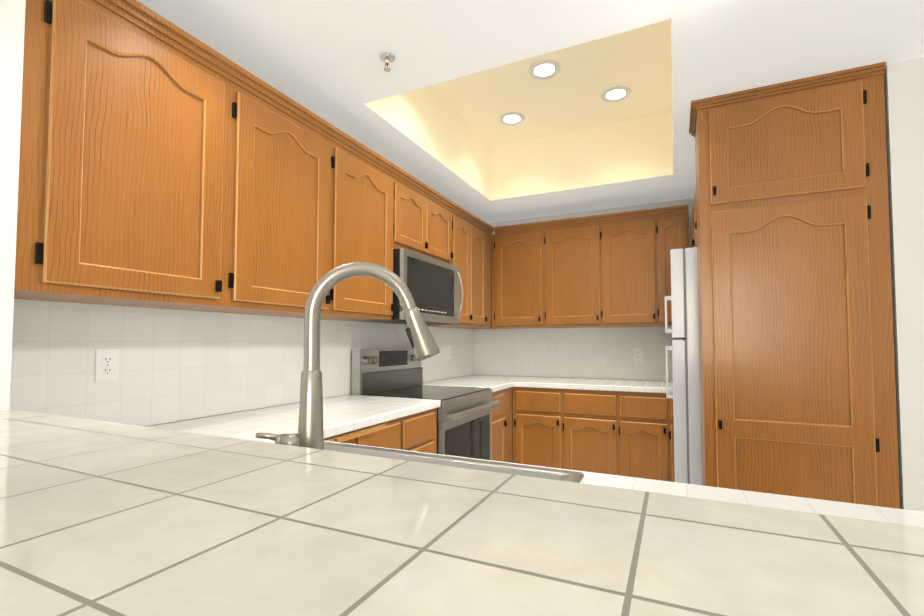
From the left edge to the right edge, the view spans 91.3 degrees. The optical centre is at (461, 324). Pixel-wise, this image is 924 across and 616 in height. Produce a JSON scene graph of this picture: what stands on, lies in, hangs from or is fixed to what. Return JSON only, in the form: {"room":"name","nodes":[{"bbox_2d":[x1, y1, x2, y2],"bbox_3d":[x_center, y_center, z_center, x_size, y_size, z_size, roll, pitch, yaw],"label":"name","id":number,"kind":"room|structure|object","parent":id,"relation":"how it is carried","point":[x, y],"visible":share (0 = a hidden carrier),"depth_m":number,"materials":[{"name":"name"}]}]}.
{"room":"kitchen","nodes":[
{"label":"kitchen","id":0,"kind":"room"},
{"bbox_2d":[0,0,25,410],"bbox_3d":[-1.971,0.010,-0.134,0.480,2.440,3.000,-1,-3,25],"label":"wall","id":1,"kind":"structure","parent":0,"point":[12,21],"depth_m":1.12,"materials":[{"name":"white paint"}]},
{"bbox_2d":[145,374,472,426],"bbox_3d":[-0.694,0.135,3.003,0.120,2.440,3.770,-1,-3,25],"label":"wall","id":2,"kind":"structure","parent":0,"point":[258,408],"depth_m":2.11,"materials":[{"name":"white tile"}]},
{"bbox_2d":[14,0,237,311],"bbox_3d":[-1.154,-0.525,1.497,0.347,0.900,0.599,-1,-3,25],"label":"upper cabinet","id":3,"kind":"object","parent":2,"relation":"attached to","point":[164,163],"depth_m":1.38,"materials":[{"name":"brown wood"}]},
{"bbox_2d":[10,299,472,425],"bbox_3d":[-0.662,0.203,2.920,0.008,0.464,3.649,-1,-3,25],"label":"backsplash","id":4,"kind":"structure","parent":2,"relation":"attached to","point":[177,365],"depth_m":1.84,"materials":[{"name":"tile"}]},
{"bbox_2d":[95,349,118,381],"bbox_3d":[-1.267,0.145,1.614,0.007,0.116,0.072,-1,-3,25],"label":"outlet","id":5,"kind":"object","parent":4,"relation":"attached to","point":[106,365],"visible":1,"depth_m":1.61,"materials":[{"name":"white plastic"}]},
{"bbox_2d":[447,346,450,358],"bbox_3d":[-0.112,0.251,4.069,0.007,0.116,0.072,-1,-3,25],"label":"outlet","id":6,"kind":"object","parent":4,"relation":"attached to","point":[448,352],"visible":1,"depth_m":4.05,"materials":[{"name":"white plastic"}]},
{"bbox_2d":[220,68,337,319],"bbox_3d":[-0.907,-0.505,2.022,0.347,0.900,0.561,-1,-3,25],"label":"upper cabinet","id":7,"kind":"object","parent":2,"relation":"attached to","point":[286,214],"depth_m":1.94,"materials":[{"name":"brown wood"}]},
{"bbox_2d":[334,132,397,320],"bbox_3d":[-0.673,-0.485,2.520,0.347,0.900,0.540,-1,-3,25],"label":"upper cabinet","id":8,"kind":"object","parent":2,"relation":"attached to","point":[367,183],"depth_m":2.46,"materials":[{"name":"brown wood"}]},
{"bbox_2d":[398,168,453,264],"bbox_3d":[-0.393,-0.676,3.125,0.347,0.470,0.780,-1,-3,25],"label":"upper cabinet","id":9,"kind":"object","parent":2,"relation":"attached to","point":[425,218],"depth_m":3.02,"materials":[{"name":"brown wood"}]},
{"bbox_2d":[363,248,463,324],"bbox_3d":[-0.338,-0.227,3.088,0.458,0.424,0.756,-1,-3,25],"label":"microwave","id":10,"kind":"object","parent":9,"relation":"attached to","point":[432,284],"visible":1,"depth_m":2.95,"materials":[{"name":"silver metal"}]},
{"bbox_2d":[427,204,493,327],"bbox_3d":[-0.049,-0.432,3.847,0.347,0.900,0.836,-1,-3,25],"label":"upper cabinet","id":11,"kind":"object","parent":2,"relation":"attached to","point":[472,236],"depth_m":3.77,"materials":[{"name":"brown wood"}]},
{"bbox_2d":[462,328,499,328],"bbox_3d":[0.197,-0.393,4.369,0.347,0.862,0.320,-1,-3,25],"label":"upper cabinet","id":12,"kind":"object","parent":2,"relation":"attached to","point":[462,328],"depth_m":4.33,"materials":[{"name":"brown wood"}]},
{"bbox_2d":[137,0,923,222],"bbox_3d":[0.532,-1.428,0.830,4.240,0.510,6.770,-1,-3,25],"label":"ceiling","id":13,"kind":"structure","parent":0,"point":[321,59],"depth_m":2.08,"materials":[{"name":"white paint"}]},
{"bbox_2d":[380,52,394,71],"bbox_3d":[-0.315,-1.102,1.907,0.064,0.054,0.064,-1,-3,25],"label":"sprinkler head","id":14,"kind":"object","parent":13,"relation":"attached to","point":[386,58],"visible":1,"depth_m":1.90},
{"bbox_2d":[499,112,524,125],"bbox_3d":[0.370,-1.528,3.359,0.196,0.008,0.196,-1,-3,25],"label":"recessed light","id":15,"kind":"object","parent":13,"relation":"in","point":[511,118],"visible":1,"depth_m":3.35,"materials":[{"name":"white"}]},
{"bbox_2d":[528,60,560,79],"bbox_3d":[0.503,-1.552,2.756,0.196,0.008,0.196,-1,-3,25],"label":"recessed light","id":16,"kind":"object","parent":13,"relation":"in","point":[543,69],"visible":1,"depth_m":2.75,"materials":[{"name":"white"}]},
{"bbox_2d":[601,86,630,102],"bbox_3d":[1.031,-1.541,3.027,0.196,0.008,0.196,-1,-3,25],"label":"recessed light","id":17,"kind":"object","parent":13,"relation":"in","point":[615,94],"visible":1,"depth_m":3.02,"materials":[{"name":"white"}]},
{"bbox_2d":[473,198,693,380],"bbox_3d":[1.412,0.175,4.029,2.820,2.440,0.120,-1,-3,25],"label":"wall","id":18,"kind":"structure","parent":0,"point":[690,201],"depth_m":4.06,"materials":[{"name":"white paint"}]},
{"bbox_2d":[491,221,546,328],"bbox_3d":[0.559,-0.419,4.190,0.491,0.900,0.339,-1,-3,25],"label":"upper cabinet","id":19,"kind":"object","parent":18,"relation":"attached to","point":[517,250],"depth_m":4.04,"materials":[{"name":"brown wood"}]},
{"bbox_2d":[543,217,602,327],"bbox_3d":[0.999,-0.427,3.983,0.482,0.900,0.339,-1,-3,25],"label":"upper cabinet","id":20,"kind":"object","parent":18,"relation":"attached to","point":[573,247],"depth_m":3.83,"materials":[{"name":"brown wood"}]},
{"bbox_2d":[473,327,682,380],"bbox_3d":[1.330,0.246,3.994,2.681,0.464,0.008,-1,-3,25],"label":"backsplash","id":21,"kind":"structure","parent":18,"relation":"attached to","point":[604,352],"depth_m":4.13,"materials":[{"name":"tile"}]},
{"bbox_2d":[633,348,642,361],"bbox_3d":[1.517,0.260,3.897,0.072,0.116,0.007,-1,-3,25],"label":"outlet","id":22,"kind":"object","parent":21,"relation":"attached to","point":[637,354],"visible":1,"depth_m":3.90,"materials":[{"name":"white plastic"}]},
{"bbox_2d":[603,209,658,326],"bbox_3d":[1.411,-0.435,3.790,0.427,0.900,0.339,-1,-3,25],"label":"upper cabinet","id":23,"kind":"object","parent":18,"relation":"attached to","point":[606,270],"depth_m":3.64,"materials":[{"name":"brown wood"}]},
{"bbox_2d":[659,205,688,326],"bbox_3d":[1.707,-0.440,3.651,0.228,0.900,0.339,-1,-3,25],"label":"upper cabinet","id":24,"kind":"object","parent":18,"relation":"attached to","point":[673,222],"depth_m":3.52,"materials":[{"name":"brown wood"}]},
{"bbox_2d":[884,57,923,511],"bbox_3d":[2.510,0.082,1.664,1.420,2.440,0.130,-1,-3,25],"label":"wall","id":25,"kind":"structure","parent":0,"point":[904,97],"depth_m":1.90,"materials":[{"name":"white paint"}]},
{"bbox_3d":[0.532,1.295,0.722,4.240,0.060,6.770,-1,-3,25],"label":"floor","id":26,"kind":"structure","parent":0,"visible":0},
{"bbox_2d":[324,408,436,453],"bbox_3d":[-0.653,0.885,2.155,0.648,0.872,1.108,-1,-3,25],"label":"base cabinet","id":27,"kind":"object","parent":26,"relation":"on","point":[417,432],"visible":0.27,"depth_m":2.15,"materials":[{"name":"brown wood"}]},
{"bbox_2d":[351,348,499,459],"bbox_3d":[-0.207,0.757,2.987,0.715,1.195,0.752,-1,-3,25],"label":"electric range","id":28,"kind":"object","parent":26,"relation":"on","point":[463,421],"visible":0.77,"depth_m":2.91,"materials":[{"name":"silver metal"}]},
{"bbox_2d":[491,387,512,462],"bbox_3d":[0.162,0.953,3.869,0.663,0.873,1.156,-1,-3,25],"label":"base cabinet","id":29,"kind":"object","parent":26,"relation":"on","point":[502,431],"visible":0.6,"depth_m":3.46,"materials":[{"name":"brown wood"}]},
{"bbox_2d":[513,387,564,468],"bbox_3d":[0.730,0.954,3.888,0.411,0.872,0.640,-1,-3,25],"label":"base cabinet","id":30,"kind":"object","parent":26,"relation":"on","point":[538,413],"depth_m":3.60,"materials":[{"name":"brown wood"}]},
{"bbox_2d":[565,389,620,475],"bbox_3d":[1.104,0.947,3.713,0.415,0.872,0.640,-1,-3,25],"label":"base cabinet","id":31,"kind":"object","parent":26,"relation":"on","point":[592,417],"depth_m":3.43,"materials":[{"name":"brown wood"}]},
{"bbox_2d":[621,391,672,481],"bbox_3d":[1.447,0.941,3.552,0.342,0.872,0.640,-1,-3,25],"label":"base cabinet","id":32,"kind":"object","parent":26,"relation":"on","point":[627,434],"depth_m":3.27,"materials":[{"name":"brown wood"}]},
{"bbox_2d":[669,398,674,481],"bbox_3d":[1.668,0.936,3.448,0.148,0.872,0.640,-1,-3,25],"label":"base cabinet","id":33,"kind":"object","parent":26,"relation":"on","point":[670,399],"depth_m":3.19,"materials":[{"name":"brown wood"}]},
{"bbox_2d":[665,247,701,484],"bbox_3d":[1.700,0.456,2.714,0.870,1.775,0.663,-1,-3,25],"label":"refrigerator","id":34,"kind":"object","parent":26,"relation":"on","point":[683,298],"visible":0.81,"depth_m":2.56,"materials":[{"name":"stainless steel"}]},
{"bbox_2d":[689,62,899,508],"bbox_3d":[1.555,0.104,2.207,0.746,2.438,0.370,-1,-3,25],"label":"pantry cabinet","id":35,"kind":"object","parent":26,"relation":"on","point":[797,369],"visible":0.83,"depth_m":2.05,"materials":[{"name":"brown wood"}]},
{"bbox_3d":[0.157,0.833,0.846,1.968,0.873,0.638,-1,-3,25],"label":"base cabinet","id":36,"kind":"object","parent":26,"relation":"on","visible":0},
{"bbox_2d":[197,394,439,434],"bbox_3d":[-0.641,0.428,2.182,0.660,0.040,1.086,-1,-3,25],"label":"countertop","id":37,"kind":"structure","parent":36,"relation":"on","point":[342,414],"depth_m":2.08,"materials":[{"name":"white tile"}]},
{"bbox_2d":[423,379,517,392],"bbox_3d":[0.018,0.484,3.585,0.660,0.040,0.490,-1,-3,25],"label":"countertop","id":38,"kind":"structure","parent":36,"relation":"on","point":[494,384],"depth_m":3.61,"materials":[{"name":"white tile"}]},
{"bbox_2d":[146,419,923,527],"bbox_3d":[-0.120,0.381,0.990,2.618,0.040,0.630,-1,-3,25],"label":"countertop","id":39,"kind":"structure","parent":36,"relation":"on","point":[247,431],"depth_m":0.98,"materials":[{"name":"white tile"}]},
{"bbox_2d":[256,262,439,449],"bbox_3d":[-0.201,0.116,0.845,0.260,0.468,0.227,-1,-3,25],"label":"pull-down faucet","id":40,"kind":"object","parent":39,"relation":"on","point":[310,433],"visible":0.85,"depth_m":0.82,"materials":[{"name":"silver metal"}]},
{"bbox_2d":[324,441,583,482],"bbox_3d":[-0.199,0.473,1.027,0.845,0.230,0.560,-1,-3,25],"label":"stainless steel sink","id":41,"kind":"object","parent":39,"relation":"in","point":[541,472],"visible":0.15,"depth_m":1.21,"materials":[{"name":"grey metal"}]},
{"bbox_2d":[448,375,672,393],"bbox_3d":[0.851,0.494,3.843,1.948,0.040,0.653,-1,-3,25],"label":"countertop","id":42,"kind":"structure","parent":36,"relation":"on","point":[647,386],"depth_m":3.60,"materials":[{"name":"white tile"}]},
{"bbox_3d":[2.279,0.123,2.700,0.120,2.440,1.550,-1,-3,25],"label":"wall","id":43,"kind":"structure","parent":0,"visible":0},
{"bbox_2d":[692,187,696,247],"bbox_3d":[1.858,-0.688,2.857,0.723,0.392,0.993,-1,-3,25],"label":"upper cabinet","id":44,"kind":"object","parent":43,"relation":"attached to","point":[694,229],"visible":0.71,"depth_m":2.98,"materials":[{"name":"brown wood"}]},
{"bbox_3d":[-0.129,0.744,0.557,2.239,1.028,0.130,-1,-3,25],"label":"wall","id":45,"kind":"structure","parent":0,"visible":0},
{"bbox_2d":[0,410,923,615],"bbox_3d":[-0.180,0.203,0.445,2.258,0.040,0.445,-1,-3,25],"label":"bar","id":46,"kind":"object","parent":45,"relation":"on","point":[101,518],"visible":1,"depth_m":0.38,"materials":[{"name":"beige tile"}]}
]}

